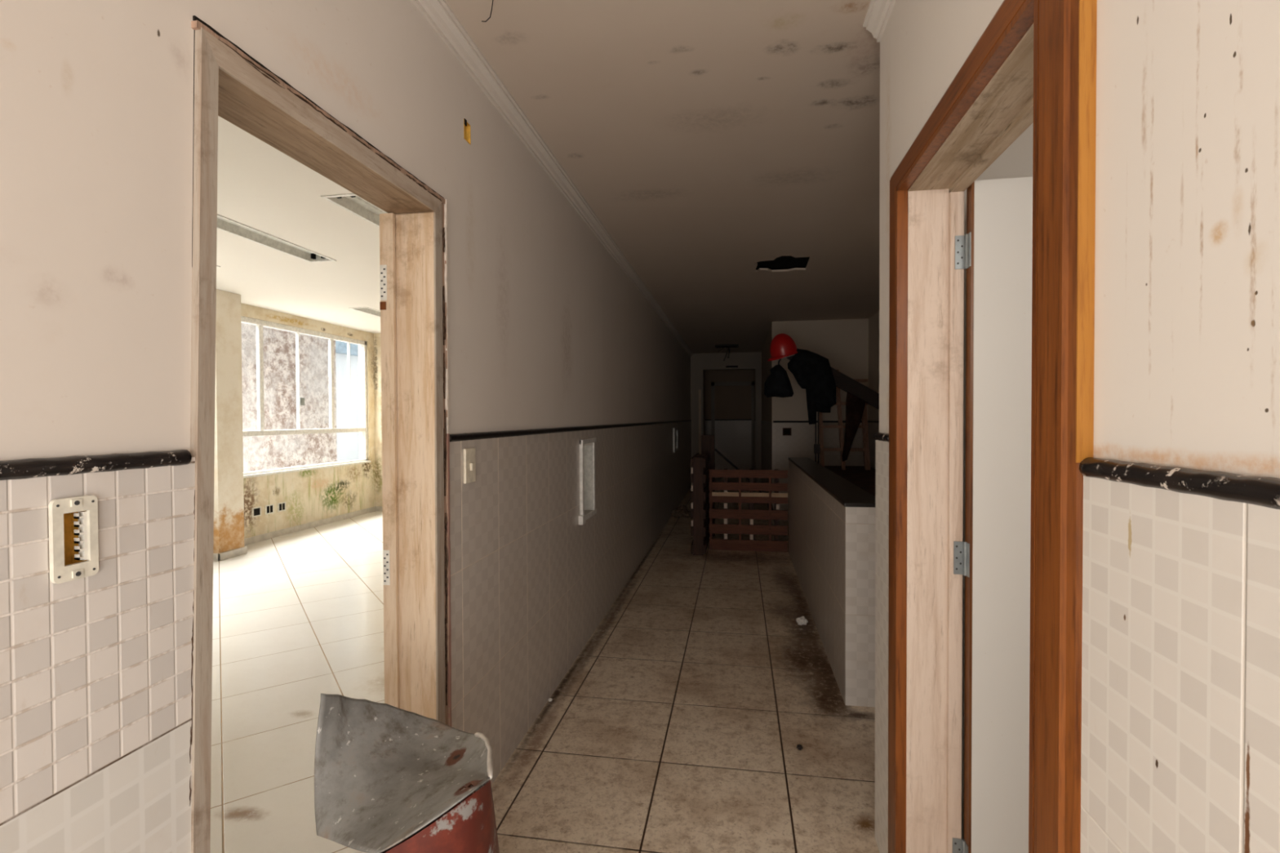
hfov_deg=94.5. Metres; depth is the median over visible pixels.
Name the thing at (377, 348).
wall
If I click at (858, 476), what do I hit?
landing
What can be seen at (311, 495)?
wall
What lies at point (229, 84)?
door frame
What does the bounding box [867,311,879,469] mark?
wall
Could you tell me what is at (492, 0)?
wire
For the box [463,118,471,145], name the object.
junction box
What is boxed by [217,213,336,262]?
ceiling light
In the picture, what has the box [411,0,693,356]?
trim
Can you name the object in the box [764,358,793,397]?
drawstring bag
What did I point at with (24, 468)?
trim
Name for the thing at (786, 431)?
outlet box
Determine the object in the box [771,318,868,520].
wall
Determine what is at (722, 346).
lamp base
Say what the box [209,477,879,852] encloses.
floor
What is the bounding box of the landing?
[824,466,875,496]
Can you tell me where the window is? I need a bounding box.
[240,315,370,478]
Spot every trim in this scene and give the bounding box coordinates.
[0,449,191,480]
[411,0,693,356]
[448,419,691,441]
[705,419,751,420]
[773,420,862,422]
[788,457,875,507]
[862,0,895,42]
[867,420,879,422]
[873,432,888,442]
[1079,457,1279,509]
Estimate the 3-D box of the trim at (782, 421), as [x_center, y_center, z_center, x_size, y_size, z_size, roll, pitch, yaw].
[2.400,-0.064,7.905,1.210,0.027,0.014,0,1,9]
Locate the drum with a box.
[314,693,499,852]
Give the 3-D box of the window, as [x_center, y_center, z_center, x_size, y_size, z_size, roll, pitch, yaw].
[-4.307,-0.347,7.602,0.127,1.810,2.540,0,1,9]
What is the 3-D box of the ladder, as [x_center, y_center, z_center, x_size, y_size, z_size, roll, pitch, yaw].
[2.527,-0.090,7.350,0.612,1.245,0.230,0,1,9]
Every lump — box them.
[675,504,688,514]
[682,510,690,517]
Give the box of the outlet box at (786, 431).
[782,427,791,435]
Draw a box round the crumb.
[796,744,803,750]
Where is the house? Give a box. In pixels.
[335,340,359,462]
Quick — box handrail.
[786,347,879,463]
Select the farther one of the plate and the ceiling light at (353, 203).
the plate
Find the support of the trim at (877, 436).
attached to the wall at (1180, 752)
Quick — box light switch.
[463,448,475,484]
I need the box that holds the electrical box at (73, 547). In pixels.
[48,495,98,583]
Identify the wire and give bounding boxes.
[481,0,493,22]
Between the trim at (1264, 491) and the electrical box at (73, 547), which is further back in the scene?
the electrical box at (73, 547)
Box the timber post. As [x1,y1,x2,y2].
[701,435,715,536]
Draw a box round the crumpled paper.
[795,616,808,625]
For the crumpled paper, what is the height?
0.057 m
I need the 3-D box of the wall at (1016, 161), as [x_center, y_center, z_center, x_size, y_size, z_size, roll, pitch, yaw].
[1.315,0.041,0.903,1.100,2.700,1.910,0,1,9]
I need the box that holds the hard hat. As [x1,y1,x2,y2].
[767,333,798,361]
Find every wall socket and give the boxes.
[251,506,261,517]
[264,503,274,515]
[277,502,286,512]
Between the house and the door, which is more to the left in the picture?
the house
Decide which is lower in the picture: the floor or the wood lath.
the floor
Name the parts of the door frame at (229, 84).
strike plate, strike plate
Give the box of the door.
[952,176,1032,852]
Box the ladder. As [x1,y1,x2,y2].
[818,369,870,470]
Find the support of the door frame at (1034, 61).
in the wall at (1180, 752)
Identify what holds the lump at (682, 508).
on the floor
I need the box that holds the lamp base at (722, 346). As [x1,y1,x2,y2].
[715,344,738,360]
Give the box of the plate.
[725,365,737,368]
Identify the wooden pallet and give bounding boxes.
[690,453,710,555]
[708,468,787,552]
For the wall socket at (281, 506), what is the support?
attached to the wall at (311, 495)
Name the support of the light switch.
attached to the wall at (547, 329)
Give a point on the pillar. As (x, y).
(228, 495)
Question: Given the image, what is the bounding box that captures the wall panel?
[673,427,678,452]
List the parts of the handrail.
post, post, rail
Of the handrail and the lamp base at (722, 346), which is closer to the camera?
the handrail
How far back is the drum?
1.25 m
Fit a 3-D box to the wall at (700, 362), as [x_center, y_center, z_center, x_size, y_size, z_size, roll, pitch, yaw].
[1.735,-0.130,11.952,1.685,2.700,0.150,0,1,9]
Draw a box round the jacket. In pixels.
[787,348,835,424]
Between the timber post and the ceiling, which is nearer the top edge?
the ceiling
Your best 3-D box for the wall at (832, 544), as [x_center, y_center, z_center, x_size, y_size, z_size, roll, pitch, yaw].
[1.351,0.850,4.473,0.170,0.972,3.260,0,1,9]
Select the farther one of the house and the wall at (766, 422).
the house
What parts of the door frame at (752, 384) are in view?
casing, casing, casing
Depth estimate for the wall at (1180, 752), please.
0.63 m
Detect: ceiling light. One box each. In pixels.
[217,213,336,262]
[320,193,386,227]
[348,306,380,316]
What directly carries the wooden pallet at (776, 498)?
on the floor
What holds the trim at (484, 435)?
attached to the wall at (547, 329)
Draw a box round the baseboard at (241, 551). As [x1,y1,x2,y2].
[213,506,382,561]
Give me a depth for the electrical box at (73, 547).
0.85 m
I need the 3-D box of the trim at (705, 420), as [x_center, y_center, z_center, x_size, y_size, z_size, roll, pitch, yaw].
[2.196,-0.162,14.316,1.230,0.027,0.014,0,1,9]
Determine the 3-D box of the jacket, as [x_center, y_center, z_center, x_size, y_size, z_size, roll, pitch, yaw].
[1.798,-0.419,6.187,0.493,0.797,0.128,0,1,13]
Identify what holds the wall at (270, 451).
on the ground
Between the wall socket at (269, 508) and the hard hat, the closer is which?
the hard hat
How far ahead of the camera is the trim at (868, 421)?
7.47 m
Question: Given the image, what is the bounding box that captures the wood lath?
[698,389,701,453]
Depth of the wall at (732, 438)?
14.33 m
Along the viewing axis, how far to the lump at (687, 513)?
8.25 m
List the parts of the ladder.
rail, rail, rail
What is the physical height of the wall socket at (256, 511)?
0.110 m
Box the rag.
[841,391,866,462]
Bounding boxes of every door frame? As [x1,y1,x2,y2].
[189,15,451,852]
[711,381,755,470]
[888,0,1097,852]
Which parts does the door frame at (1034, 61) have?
casing, casing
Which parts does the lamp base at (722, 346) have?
plate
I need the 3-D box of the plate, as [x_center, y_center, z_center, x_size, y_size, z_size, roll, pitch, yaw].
[1.839,-1.198,11.834,0.240,0.040,0.015,0,1,9]
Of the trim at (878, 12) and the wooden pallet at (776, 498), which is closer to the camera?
the trim at (878, 12)
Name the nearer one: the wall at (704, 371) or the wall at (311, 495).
the wall at (311, 495)
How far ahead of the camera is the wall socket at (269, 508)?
6.96 m
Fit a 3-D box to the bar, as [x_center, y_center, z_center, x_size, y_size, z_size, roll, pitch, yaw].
[1.257,0.774,6.979,0.749,1.029,0.030,0,1,5]
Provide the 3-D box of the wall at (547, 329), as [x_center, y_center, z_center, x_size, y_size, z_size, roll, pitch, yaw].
[-0.027,-0.032,6.011,0.150,2.700,12.150,0,1,9]
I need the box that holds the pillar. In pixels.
[213,288,244,553]
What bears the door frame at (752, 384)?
in the wall at (732, 438)
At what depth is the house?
18.33 m
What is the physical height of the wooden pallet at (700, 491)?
1.000 m
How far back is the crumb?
2.50 m
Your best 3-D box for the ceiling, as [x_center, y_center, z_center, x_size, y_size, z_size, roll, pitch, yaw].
[-0.712,-1.658,7.213,7.460,0.520,15.150,0,1,9]
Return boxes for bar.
[714,448,774,524]
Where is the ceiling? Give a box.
[216,0,879,353]
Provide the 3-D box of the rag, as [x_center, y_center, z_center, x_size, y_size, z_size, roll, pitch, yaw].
[2.227,0.001,6.152,0.237,0.738,0.070,0,1,15]
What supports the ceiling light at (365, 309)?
attached to the ceiling
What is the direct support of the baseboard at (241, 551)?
attached to the wall at (311, 495)
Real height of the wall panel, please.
0.350 m
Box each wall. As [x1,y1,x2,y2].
[0,0,691,852]
[240,302,375,538]
[241,322,337,471]
[373,333,382,506]
[690,351,761,484]
[703,370,704,435]
[704,369,755,470]
[760,326,771,510]
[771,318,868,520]
[788,459,875,707]
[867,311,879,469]
[875,0,1279,852]
[961,122,1033,839]
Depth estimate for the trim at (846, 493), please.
3.60 m

